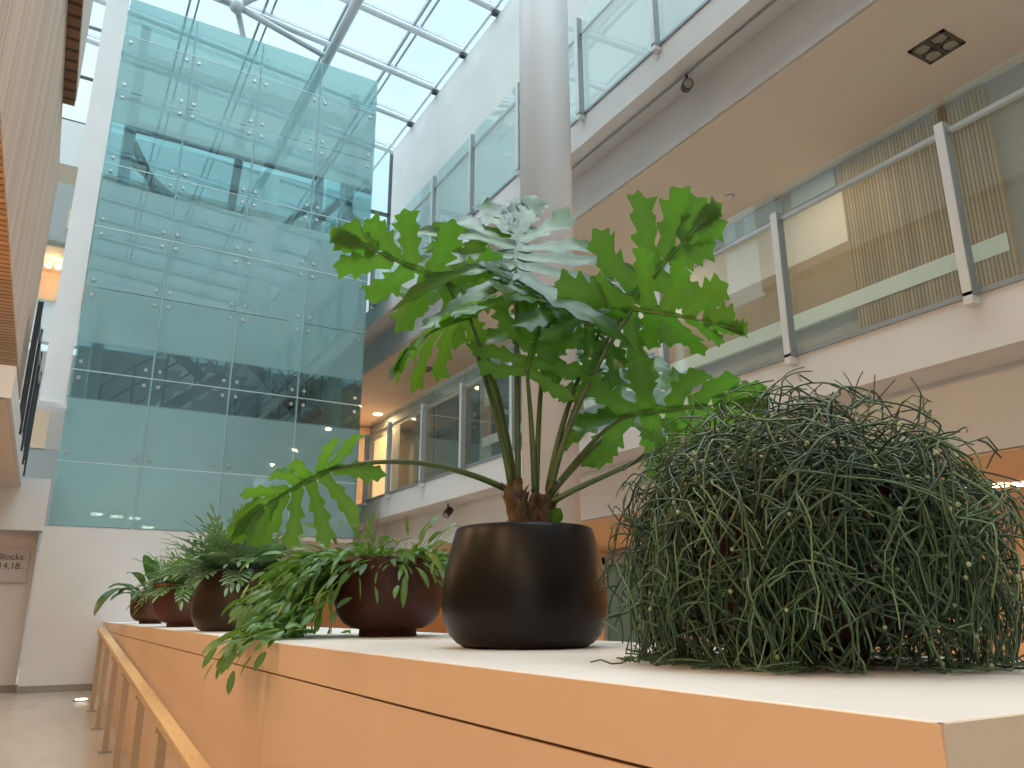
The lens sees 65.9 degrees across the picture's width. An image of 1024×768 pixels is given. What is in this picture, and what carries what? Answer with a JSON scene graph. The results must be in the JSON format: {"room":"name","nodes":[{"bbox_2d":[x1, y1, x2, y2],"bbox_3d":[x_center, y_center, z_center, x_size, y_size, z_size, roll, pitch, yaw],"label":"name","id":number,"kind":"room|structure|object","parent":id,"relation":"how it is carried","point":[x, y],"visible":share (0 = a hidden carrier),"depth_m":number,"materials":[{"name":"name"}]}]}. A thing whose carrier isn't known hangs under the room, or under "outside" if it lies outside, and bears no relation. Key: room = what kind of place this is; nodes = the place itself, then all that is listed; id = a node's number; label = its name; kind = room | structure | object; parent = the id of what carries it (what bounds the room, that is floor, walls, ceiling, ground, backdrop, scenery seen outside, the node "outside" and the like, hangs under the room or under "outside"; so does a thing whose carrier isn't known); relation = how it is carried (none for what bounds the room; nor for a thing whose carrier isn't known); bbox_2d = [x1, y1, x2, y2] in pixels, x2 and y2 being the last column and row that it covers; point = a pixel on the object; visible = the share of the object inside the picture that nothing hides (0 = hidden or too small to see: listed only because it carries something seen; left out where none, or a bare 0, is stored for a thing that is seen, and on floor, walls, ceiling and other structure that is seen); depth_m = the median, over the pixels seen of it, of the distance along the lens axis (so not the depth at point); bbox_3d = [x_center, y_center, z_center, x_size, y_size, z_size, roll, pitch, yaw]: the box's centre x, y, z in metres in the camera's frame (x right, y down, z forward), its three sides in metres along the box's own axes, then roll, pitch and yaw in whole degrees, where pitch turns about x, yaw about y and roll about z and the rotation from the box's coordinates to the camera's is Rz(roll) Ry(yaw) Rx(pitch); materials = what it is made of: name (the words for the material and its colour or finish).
{"room":"lobby","nodes":[
{"label":"lobby","id":0,"kind":"room"},
{"bbox_2d":[0,399,17,486],"bbox_3d":[-6.589,0.413,6.738,4.000,0.012,4.700,9,-18,-29],"label":"ceiling","id":1,"kind":"structure","parent":0,"point":[8,476],"depth_m":7.62,"materials":[{"name":"beige paint"}]},
{"bbox_2d":[0,364,23,486],"bbox_3d":[-6.663,0.277,6.733,4.230,0.240,4.800,9,-18,-29],"label":"wall","id":2,"kind":"structure","parent":0,"point":[9,391],"depth_m":6.26,"materials":[{"name":"white paint"}]},
{"bbox_2d":[19,301,43,475],"bbox_3d":[-5.321,0.160,8.736,0.050,1.330,2.770,9,-18,-29],"label":"glass balustrade","id":3,"kind":"object","parent":2,"relation":"on","point":[30,392],"visible":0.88,"depth_m":8.19,"materials":[{"name":"grey metal"}]},
{"bbox_2d":[0,531,39,684],"bbox_3d":[-7.913,2.517,8.727,4.400,1.950,0.150,9,-18,-29],"label":"wall","id":4,"kind":"structure","parent":0,"point":[14,596],"depth_m":9.66,"materials":[{"name":"paint"}]},
{"bbox_2d":[0,685,17,692],"bbox_3d":[-7.497,3.401,8.601,5.240,0.080,0.050,9,-18,-29],"label":"baseboard","id":5,"kind":"structure","parent":4,"relation":"attached to","point":[3,688],"depth_m":9.41,"materials":[{"name":"brown"}]},
{"bbox_2d":[0,548,30,582],"bbox_3d":[-6.357,2.206,9.638,0.785,0.405,0.035,9,-18,-29],"label":"wall sign","id":6,"kind":"object","parent":4,"relation":"attached to","point":[14,563],"visible":1,"depth_m":9.74,"materials":[{"name":"grey"}]},
{"bbox_2d":[0,477,51,532],"bbox_3d":[-7.777,1.236,8.887,4.440,0.640,0.320,9,-18,-29],"label":"lintel","id":7,"kind":"object","parent":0,"point":[23,508],"visible":0.8,"depth_m":9.70,"materials":[{"name":"white paint"}]},
{"bbox_2d":[19,349,76,663],"bbox_3d":[-7.426,3.151,16.597,14.000,7.200,0.150,9,-18,-29],"label":"wall","id":8,"kind":"structure","parent":0,"point":[56,419],"depth_m":15.99,"materials":[{"name":"white paint"}]},
{"bbox_2d":[21,351,75,551],"bbox_3d":[-8.194,1.287,14.751,8.380,3.640,0.150,9,-18,-29],"label":"wall","id":9,"kind":"structure","parent":0,"point":[41,463],"depth_m":14.41,"materials":[{"name":"grey paint"}]},
{"bbox_2d":[20,390,49,448],"bbox_3d":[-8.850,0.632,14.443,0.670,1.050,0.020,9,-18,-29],"label":"door","id":10,"kind":"structure","parent":9,"relation":"in","point":[41,420],"depth_m":14.49,"materials":[{"name":"beige wood"}]},
{"bbox_2d":[0,664,129,767],"bbox_3d":[-1.570,3.309,6.033,14.000,1.200,23.600,9,-18,-29],"label":"floor","id":11,"kind":"structure","parent":0,"point":[51,729],"depth_m":6.70,"materials":[{"name":"stone"}]},
{"bbox_2d":[72,698,89,701],"bbox_3d":[-4.630,3.395,8.495,0.170,0.018,0.170,9,-18,-29],"label":"uplight","id":12,"kind":"object","parent":11,"relation":"on","point":[79,699],"visible":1,"depth_m":8.45,"materials":[{"name":"silver metal"}]},
{"bbox_2d":[86,627,210,767],"bbox_3d":[-1.707,1.903,3.803,0.120,1.262,9.952,9,-18,-29],"label":"handrail","id":13,"kind":"object","parent":11,"relation":"on","point":[169,732],"visible":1,"depth_m":4.64,"materials":[{"name":"beige wood"}]},
{"bbox_2d":[519,0,580,523],"bbox_3d":[0.307,-2.458,7.348,0.470,11.800,0.470,9,-18,-29],"label":"column","id":14,"kind":"structure","parent":11,"relation":"on","point":[545,126],"depth_m":7.04,"materials":[{"name":"grey paint"}]},
{"bbox_2d":[96,622,1023,767],"bbox_3d":[-1.882,2.381,5.342,1.058,1.400,10.944,9,-18,-29],"label":"ledge","id":15,"kind":"object","parent":11,"relation":"on","point":[321,699],"visible":0.7,"depth_m":1.40,"materials":[{"name":"brown"}]},
{"bbox_2d":[93,555,177,623],"bbox_3d":[-3.626,2.076,7.960,1.036,0.649,0.927,9,-18,-29],"label":"plant","id":16,"kind":"object","parent":15,"relation":"on","point":[144,614],"visible":0.47,"depth_m":7.76,"materials":[{"name":"green plant"}]},
{"bbox_2d":[126,541,206,626],"bbox_3d":[-2.510,1.533,6.152,0.877,0.682,0.951,6,-17,-20],"label":"potted fern","id":17,"kind":"object","parent":15,"relation":"on","point":[169,609],"visible":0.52,"depth_m":5.92,"materials":[{"name":"plant"}]},
{"bbox_2d":[153,583,194,626],"bbox_3d":[-2.524,1.709,6.104,0.476,0.316,0.476,9,-18,-29],"label":"pot","id":18,"kind":"object","parent":17,"relation":"on","point":[165,608],"depth_m":5.91,"materials":[{"name":"brown ceramic"}]},
{"bbox_2d":[144,502,316,630],"bbox_3d":[-1.659,1.085,4.723,1.052,0.745,1.028,-14,-21,39],"label":"potted fern","id":19,"kind":"object","parent":15,"relation":"on","point":[223,560],"visible":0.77,"depth_m":4.50,"materials":[{"name":"green plant"}]},
{"bbox_2d":[191,568,278,630],"bbox_3d":[-1.621,1.275,4.668,0.504,0.350,0.504,9,-18,-29],"label":"pot","id":20,"kind":"object","parent":19,"relation":"on","point":[209,601],"depth_m":4.46,"materials":[{"name":"brown ceramic"}]},
{"bbox_2d":[201,510,458,694],"bbox_3d":[-0.732,0.903,3.471,1.263,0.735,1.147,10,-19,-32],"label":"potted plant","id":21,"kind":"object","parent":15,"relation":"on","point":[378,594],"visible":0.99,"depth_m":3.32,"materials":[{"name":"plant"}]},
{"bbox_2d":[333,555,445,636],"bbox_3d":[-0.551,0.955,3.541,0.502,0.333,0.502,9,-18,-29],"label":"pot","id":22,"kind":"object","parent":15,"relation":"on","point":[387,618],"depth_m":3.35,"materials":[{"name":"brown ceramic"}]},
{"bbox_2d":[225,185,771,648],"bbox_3d":[-0.005,-0.020,2.650,1.661,1.708,0.922,3,-16,-11],"label":"philodendron","id":23,"kind":"object","parent":15,"relation":"on","point":[528,580],"visible":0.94,"depth_m":2.56,"materials":[{"name":"plant"}]},
{"bbox_2d":[441,521,607,648],"bbox_3d":[0.038,0.618,2.412,0.504,0.350,0.504,9,-18,-29],"label":"pot","id":24,"kind":"object","parent":23,"relation":"on","point":[511,584],"depth_m":2.22,"materials":[{"name":"black ceramic"}]},
{"bbox_2d":[590,366,1023,674],"bbox_3d":[0.604,0.267,1.656,0.874,0.602,0.921,-6,-17,19],"label":"cactus","id":25,"kind":"object","parent":15,"relation":"on","point":[819,559],"visible":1,"depth_m":1.40,"materials":[{"name":"plant"}]},
{"bbox_2d":[662,471,928,666],"bbox_3d":[0.581,0.394,1.637,0.522,0.347,0.522,9,-18,-29],"label":"pot","id":26,"kind":"object","parent":25,"relation":"on","point":[819,647],"depth_m":1.40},
{"bbox_2d":[42,243,89,278],"bbox_3d":[-8.352,-2.358,15.986,8.300,0.050,1.400,9,-18,-29],"label":"ceiling","id":27,"kind":"structure","parent":0,"point":[54,253],"depth_m":15.47,"materials":[{"name":"beige paint"}]},
{"bbox_2d":[17,526,214,686],"bbox_3d":[-4.724,2.922,10.231,2.620,1.990,0.250,9,-18,-29],"label":"wall","id":28,"kind":"structure","parent":0,"point":[76,566],"depth_m":9.77,"materials":[{"name":"white paint"}]},
{"bbox_2d":[16,683,92,693],"bbox_3d":[-5.443,3.635,9.431,0.810,0.080,0.015,9,-18,-29],"label":"baseboard","id":29,"kind":"structure","parent":28,"relation":"attached to","point":[69,687],"depth_m":9.41,"materials":[{"name":"brown"}]},
{"bbox_2d":[47,18,377,552],"bbox_3d":[-4.781,-1.432,13.048,3.985,8.020,2.812,9,-18,-29],"label":"glass tower","id":30,"kind":"object","parent":28,"relation":"on","point":[148,442],"visible":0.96,"depth_m":11.82,"materials":[{"name":"teal glass"}]},
{"bbox_2d":[38,0,128,411],"bbox_3d":[-6.034,-3.536,11.445,0.295,8.020,0.320,9,-18,-29],"label":"wall","id":31,"kind":"structure","parent":30,"relation":"attached to","point":[56,375],"depth_m":10.98,"materials":[{"name":"white paint"}]},
{"bbox_2d":[19,398,66,409],"bbox_3d":[-6.018,0.258,10.075,0.600,0.070,0.100,9,-18,-29],"label":"trim","id":32,"kind":"structure","parent":31,"relation":"attached to","point":[40,404],"depth_m":10.10,"materials":[{"name":"white paint"}]},
{"bbox_2d":[37,271,290,321],"bbox_3d":[-8.726,-1.601,16.442,8.300,1.250,0.100,9,-18,-29],"label":"wall","id":33,"kind":"structure","parent":0,"point":[49,282],"depth_m":16.09,"materials":[{"name":"beige paint"}]},
{"bbox_2d":[30,119,324,376],"bbox_3d":[-7.917,-2.834,15.423,8.380,4.550,0.200,9,-18,-29],"label":"wall","id":34,"kind":"structure","parent":0,"point":[202,170],"depth_m":16.34,"materials":[{"name":"white paint"}]},
{"bbox_2d":[66,209,70,228],"bbox_3d":[-8.371,-3.130,15.098,0.200,0.400,0.030,9,-18,-29],"label":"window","id":35,"kind":"structure","parent":34,"relation":"in","point":[70,209],"depth_m":15.04,"materials":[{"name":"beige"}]},
{"bbox_2d":[62,25,101,124],"bbox_3d":[-9.434,-7.035,15.730,2.900,3.700,0.060,9,-18,-29],"label":"window","id":36,"kind":"structure","parent":34,"relation":"in","point":[90,26],"depth_m":15.98,"materials":[{"name":"grey metal"}]},
{"bbox_2d":[322,225,387,312],"bbox_3d":[-2.727,-1.790,18.277,3.600,3.200,0.150,9,-18,-29],"label":"wall","id":37,"kind":"structure","parent":0,"point":[378,272],"depth_m":18.17,"materials":[{"name":"white paint"}]},
{"bbox_2d":[371,142,393,232],"bbox_3d":[-3.308,-4.466,18.555,1.000,2.900,0.070,9,-18,-29],"label":"window frame","id":38,"kind":"structure","parent":37,"relation":"in","point":[388,214],"depth_m":18.74,"materials":[{"name":"grey metal"}]},
{"bbox_2d":[278,555,447,632],"bbox_3d":[-2.752,4.475,15.660,6.450,2.010,0.150,9,-18,-29],"label":"wall","id":39,"kind":"structure","parent":0,"point":[438,626],"depth_m":15.21,"materials":[{"name":"beige"}]},
{"bbox_2d":[356,427,369,504],"bbox_3d":[-4.405,2.184,18.398,2.100,2.560,0.250,9,-18,-29],"label":"wall","id":40,"kind":"structure","parent":0,"point":[363,430],"depth_m":18.86,"materials":[{"name":"beige"}]},
{"bbox_2d":[388,0,704,271],"bbox_3d":[2.453,-5.345,9.047,0.300,4.920,20.000,9,-18,-29],"label":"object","id":41,"kind":"structure","parent":0,"point":[481,89],"depth_m":13.63,"materials":[{"name":"white paint"}]},
{"bbox_2d":[407,121,413,126],"bbox_3d":[-2.187,-5.622,17.087,0.140,0.100,0.100,9,-18,-29],"label":"trim","id":42,"kind":"structure","parent":41,"relation":"attached to","point":[409,124],"depth_m":17.05,"materials":[{"name":"grey metal"}]},
{"bbox_2d":[431,88,438,95],"bbox_3d":[-1.551,-5.929,16.032,0.140,0.100,0.100,9,-18,-29],"label":"trim","id":43,"kind":"structure","parent":41,"relation":"attached to","point":[434,91],"depth_m":15.99,"materials":[{"name":"grey metal"}]},
{"bbox_2d":[459,51,467,58],"bbox_3d":[-0.915,-6.235,14.976,0.140,0.100,0.100,9,-18,-29],"label":"trim","id":44,"kind":"structure","parent":41,"relation":"attached to","point":[462,54],"depth_m":14.94,"materials":[{"name":"grey metal"}]},
{"bbox_2d":[491,8,500,16],"bbox_3d":[-0.279,-6.542,13.921,0.140,0.100,0.100,9,-18,-29],"label":"trim","id":45,"kind":"structure","parent":41,"relation":"attached to","point":[495,12],"depth_m":13.88,"materials":[{"name":"grey metal"}]},
{"bbox_2d":[312,0,876,427],"bbox_3d":[1.365,-2.083,9.970,2.600,0.830,22.200,9,-18,-29],"label":"balcony edge","id":46,"kind":"structure","parent":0,"point":[786,30],"depth_m":7.52,"materials":[{"name":"white paint"}]},
{"bbox_2d":[369,0,709,310],"bbox_3d":[1.402,-3.829,7.638,0.089,1.370,15.512,9,-18,-29],"label":"glass balustrade","id":47,"kind":"object","parent":46,"relation":"on","point":[656,44],"visible":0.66,"depth_m":8.83,"materials":[{"name":"silver metal"}]},
{"bbox_2d":[391,0,776,318],"bbox_3d":[1.940,-3.044,6.866,0.020,0.017,16.000,9,-18,-29],"label":"track","id":48,"kind":"object","parent":46,"relation":"attached to","point":[773,1],"visible":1,"depth_m":7.43,"materials":[{"name":"grey metal"}]},
{"bbox_2d":[681,74,693,92],"bbox_3d":[1.630,-2.801,7.359,0.104,0.191,0.160,-2,-16,5],"label":"spotlight","id":49,"kind":"object","parent":48,"relation":"hanging from","point":[687,84],"visible":1,"depth_m":7.29,"materials":[{"name":"grey metal"}]},
{"bbox_2d":[292,280,1023,555],"bbox_3d":[1.374,1.222,9.015,2.600,0.830,22.200,9,-18,-29],"label":"balcony edge","id":50,"kind":"structure","parent":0,"point":[967,361],"depth_m":5.07,"materials":[{"name":"white paint"}]},
{"bbox_2d":[442,503,453,517],"bbox_3d":[-0.854,1.695,10.545,0.104,0.199,0.166,-11,-19,32],"label":"spotlight","id":51,"kind":"object","parent":50,"relation":"attached to","point":[449,510],"visible":1,"depth_m":10.50,"materials":[{"name":"grey metal"}]},
{"bbox_2d":[362,87,1023,505],"bbox_3d":[1.448,-0.542,6.621,0.089,1.370,15.362,9,-18,-29],"label":"glass balustrade","id":52,"kind":"object","parent":50,"relation":"on","point":[970,295],"visible":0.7,"depth_m":5.54,"materials":[{"name":"silver metal"}]},
{"bbox_2d":[360,0,1023,426],"bbox_3d":[1.317,-1.714,9.714,1.630,0.010,22.000,9,-18,-29],"label":"ceiling","id":53,"kind":"structure","parent":0,"point":[860,85],"depth_m":7.21,"materials":[{"name":"beige paint"}]},
{"bbox_2d":[426,366,432,371],"bbox_3d":[-1.625,-0.277,14.622,0.300,0.012,0.300,9,-18,-29],"label":"recessed light","id":54,"kind":"object","parent":53,"relation":"in","point":[428,369],"visible":0.37,"depth_m":14.63,"materials":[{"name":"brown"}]},
{"bbox_2d":[725,194,734,199],"bbox_3d":[2.366,-2.029,8.572,0.100,0.025,0.100,9,-18,-29],"label":"smoke detector","id":55,"kind":"object","parent":53,"relation":"attached to","point":[728,196],"visible":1,"depth_m":8.55,"materials":[{"name":"white paint"}]},
{"bbox_2d":[907,29,965,64],"bbox_3d":[3.392,-2.691,6.315,0.300,0.012,0.300,9,-18,-29],"label":"recessed light","id":56,"kind":"object","parent":53,"relation":"in","point":[942,43],"visible":1,"depth_m":6.31,"materials":[{"name":"brown"}]},
{"bbox_2d":[367,61,1023,498],"bbox_3d":[2.078,-0.351,9.776,0.120,2.610,22.000,9,-18,-29],"label":"wall","id":57,"kind":"structure","parent":0,"point":[1008,120],"depth_m":7.77,"materials":[{"name":"grey paint"}]},
{"bbox_2d":[372,432,392,497],"bbox_3d":[-2.966,2.259,17.950,0.020,2.160,1.100,9,-18,-29],"label":"door","id":58,"kind":"structure","parent":57,"relation":"in","point":[378,488],"depth_m":18.14,"materials":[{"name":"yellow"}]},
{"bbox_2d":[398,407,435,488],"bbox_3d":[-1.994,1.624,16.374,0.030,1.980,1.800,9,-18,-29],"label":"window","id":59,"kind":"structure","parent":57,"relation":"in","point":[409,443],"depth_m":16.50,"materials":[{"name":"clear glass"}]},
{"bbox_2d":[435,384,479,475],"bbox_3d":[-1.042,1.165,14.794,0.030,1.980,1.800,9,-18,-29],"label":"window","id":60,"kind":"structure","parent":57,"relation":"in","point":[447,412],"depth_m":14.88,"materials":[{"name":"clear glass"}]},
{"bbox_2d":[491,376,521,455],"bbox_3d":[-0.066,0.694,13.174,0.030,1.980,1.100,9,-18,-29],"label":"window","id":61,"kind":"structure","parent":57,"relation":"in","point":[503,385],"depth_m":13.38,"materials":[{"name":"clear glass"}]},
{"bbox_2d":[484,191,847,407],"bbox_3d":[1.413,-0.788,10.958,0.012,0.610,7.580,9,-18,-29],"label":"wall strip","id":62,"kind":"object","parent":57,"relation":"attached to","point":[821,227],"visible":0.5,"depth_m":8.53,"materials":[{"name":"white paint"}]},
{"bbox_2d":[665,263,670,273],"bbox_3d":[2.107,-1.534,9.914,0.020,0.200,0.550,9,-18,-29],"label":"window","id":63,"kind":"structure","parent":57,"relation":"in","point":[667,266],"depth_m":10.09,"materials":[{"name":"blue"}]},
{"bbox_2d":[484,241,854,436],"bbox_3d":[1.413,-0.226,10.795,0.015,0.560,7.580,9,-18,-29],"label":"panelling","id":64,"kind":"object","parent":57,"relation":"attached to","point":[827,276],"visible":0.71,"depth_m":8.27,"materials":[{"name":"beige wood"}]},
{"bbox_2d":[713,223,736,251],"bbox_3d":[2.447,-1.698,9.349,0.020,0.200,0.550,9,-18,-29],"label":"window","id":65,"kind":"structure","parent":57,"relation":"in","point":[729,234],"depth_m":9.22,"materials":[{"name":"blue"}]},
{"bbox_2d":[482,232,1009,446],"bbox_3d":[1.750,-0.057,10.095,0.060,0.155,9.000,9,-18,-29],"label":"trim","id":66,"kind":"structure","parent":57,"relation":"attached to","point":[996,245],"depth_m":7.67,"materials":[{"name":"white"}]},
{"bbox_2d":[743,197,783,234],"bbox_3d":[2.788,-1.862,8.784,0.020,0.200,0.550,9,-18,-29],"label":"window","id":67,"kind":"structure","parent":57,"relation":"in","point":[760,217],"depth_m":8.79,"materials":[{"name":"blue"}]},
{"bbox_2d":[790,168,836,208],"bbox_3d":[3.128,-2.026,8.219,0.020,0.200,0.550,9,-18,-29],"label":"window","id":68,"kind":"structure","parent":57,"relation":"in","point":[823,183],"depth_m":8.20,"materials":[{"name":"blue"}]},
{"bbox_2d":[839,88,1021,328],"bbox_3d":[3.659,-1.122,6.977,0.050,2.530,1.450,9,-18,-29],"label":"wall","id":69,"kind":"structure","parent":57,"relation":"attached to","point":[897,218],"depth_m":7.05,"materials":[{"name":"beige wood"}]},
{"bbox_2d":[395,447,1023,554],"bbox_3d":[1.802,1.666,9.024,2.730,0.010,22.000,9,-18,-29],"label":"ceiling","id":70,"kind":"structure","parent":0,"point":[1011,464],"depth_m":5.64,"materials":[{"name":"beige"}]},
{"bbox_2d":[597,508,1023,660],"bbox_3d":[3.051,3.015,9.384,0.150,2.400,22.000,9,-18,-29],"label":"wall","id":71,"kind":"structure","parent":0,"point":[1020,551],"depth_m":7.09,"materials":[{"name":"beige paint"}]},
{"bbox_2d":[601,552,658,642],"bbox_3d":[1.723,3.374,11.368,0.060,1.820,1.300,9,-18,-29],"label":"door frame","id":72,"kind":"structure","parent":71,"relation":"attached to","point":[603,558],"depth_m":11.81,"materials":[{"name":"grey metal"}]},
{"bbox_2d":[606,562,654,641],"bbox_3d":[1.724,3.431,11.351,0.020,1.700,1.100,9,-18,-29],"label":"door","id":73,"kind":"structure","parent":72,"relation":"attached to","point":[616,636],"depth_m":11.62,"materials":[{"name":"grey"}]},
{"bbox_3d":[-1.801,-8.745,8.314,9.300,0.648,21.400,9,-18,-29],"label":"roof","id":74,"kind":"structure","parent":0,"visible":0},
{"bbox_2d":[177,0,199,52],"bbox_3d":[-2.019,-8.761,8.127,0.172,0.070,21.300,9,-18,-29],"label":"roof beam","id":75,"kind":"structure","parent":74,"relation":"attached to","point":[189,2],"depth_m":14.81,"materials":[{"name":"grey metal"}]},
{"bbox_2d":[86,33,395,153],"bbox_3d":[-6.543,-6.306,16.190,8.956,0.857,0.124,9,-18,-29],"label":"roof beam","id":76,"kind":"structure","parent":74,"relation":"attached to","point":[90,40],"depth_m":17.98,"materials":[{"name":"white metal"}]},
{"bbox_2d":[93,0,417,122],"bbox_3d":[-5.907,-6.613,15.134,8.956,0.857,0.124,9,-18,-29],"label":"roof beam","id":77,"kind":"structure","parent":74,"relation":"attached to","point":[131,12],"depth_m":15.47,"materials":[{"name":"white metal"}]},
{"bbox_2d":[218,0,363,137],"bbox_3d":[-4.290,-7.045,12.517,3.923,1.175,10.700,9,-18,-29],"label":"roof truss","id":78,"kind":"object","parent":74,"relation":"attached to","point":[237,7],"visible":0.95,"depth_m":13.89,"materials":[{"name":"white metal"}]},
{"bbox_2d":[302,4,348,91],"bbox_3d":[0.102,-8.257,9.258,0.172,0.070,21.300,9,-18,-29],"label":"roof beam","id":79,"kind":"structure","parent":74,"relation":"attached to","point":[346,5],"depth_m":14.97,"materials":[{"name":"grey metal"}]},
{"bbox_2d":[213,0,442,90],"bbox_3d":[-5.271,-6.920,14.079,8.956,0.857,0.124,9,-18,-29],"label":"roof beam","id":80,"kind":"structure","parent":74,"relation":"attached to","point":[296,29],"depth_m":15.18,"materials":[{"name":"white metal"}]},
{"bbox_2d":[339,0,471,53],"bbox_3d":[-4.635,-7.227,13.023,8.956,0.857,0.124,9,-18,-29],"label":"roof beam","id":81,"kind":"structure","parent":74,"relation":"attached to","point":[367,7],"depth_m":14.47,"materials":[{"name":"white metal"}]},
{"bbox_2d":[373,0,503,170],"bbox_3d":[1.922,-7.682,10.248,0.060,0.060,21.400,9,-18,-29],"label":"roof beam","id":82,"kind":"structure","parent":81,"relation":"attached to","point":[498,4],"depth_m":15.73,"materials":[{"name":"white metal"}]},
{"bbox_2d":[468,0,504,11],"bbox_3d":[-3.999,-7.533,11.967,8.956,0.857,0.124,9,-18,-29],"label":"roof beam","id":83,"kind":"structure","parent":74,"relation":"attached to","point":[489,5],"depth_m":13.82,"materials":[{"name":"white metal"}]},
{"bbox_3d":[-2.727,-8.147,9.856,8.956,0.857,0.124,9,-18,-29],"label":"roof beam","id":84,"kind":"structure","parent":74,"relation":"attached to","visible":0},
{"bbox_2d":[240,0,277,72],"bbox_3d":[-0.980,-8.514,8.681,0.172,0.070,21.300,9,-18,-29],"label":"roof beam","id":85,"kind":"structure","parent":84,"relation":"attached to","point":[267,1],"depth_m":15.11,"materials":[{"name":"grey metal"}]},
{"bbox_2d":[359,0,439,107],"bbox_3d":[1.141,-8.009,9.813,0.172,0.070,21.300,9,-18,-29],"label":"roof beam","id":86,"kind":"structure","parent":84,"relation":"attached to","point":[424,8],"depth_m":15.05,"materials":[{"name":"grey metal"}]},
{"bbox_3d":[-3.348,-2.020,-0.468,2.400,0.640,11.600,9,-18,-29],"label":"wall","id":87,"kind":"structure","parent":0,"visible":0},
{"bbox_2d":[0,0,67,399],"bbox_3d":[-2.469,-2.993,2.119,2.150,2.640,14.450,9,-18,-29],"label":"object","id":88,"kind":"structure","parent":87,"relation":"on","point":[32,32],"depth_m":5.41,"materials":[{"name":"beige wood"}]},
{"bbox_2d":[63,0,93,105],"bbox_3d":[-2.053,-7.090,2.640,2.250,5.500,12.920,9,-18,-29],"label":"box","id":89,"kind":"object","parent":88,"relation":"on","point":[79,11],"visible":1,"depth_m":7.13,"materials":[{"name":"beige wood"}]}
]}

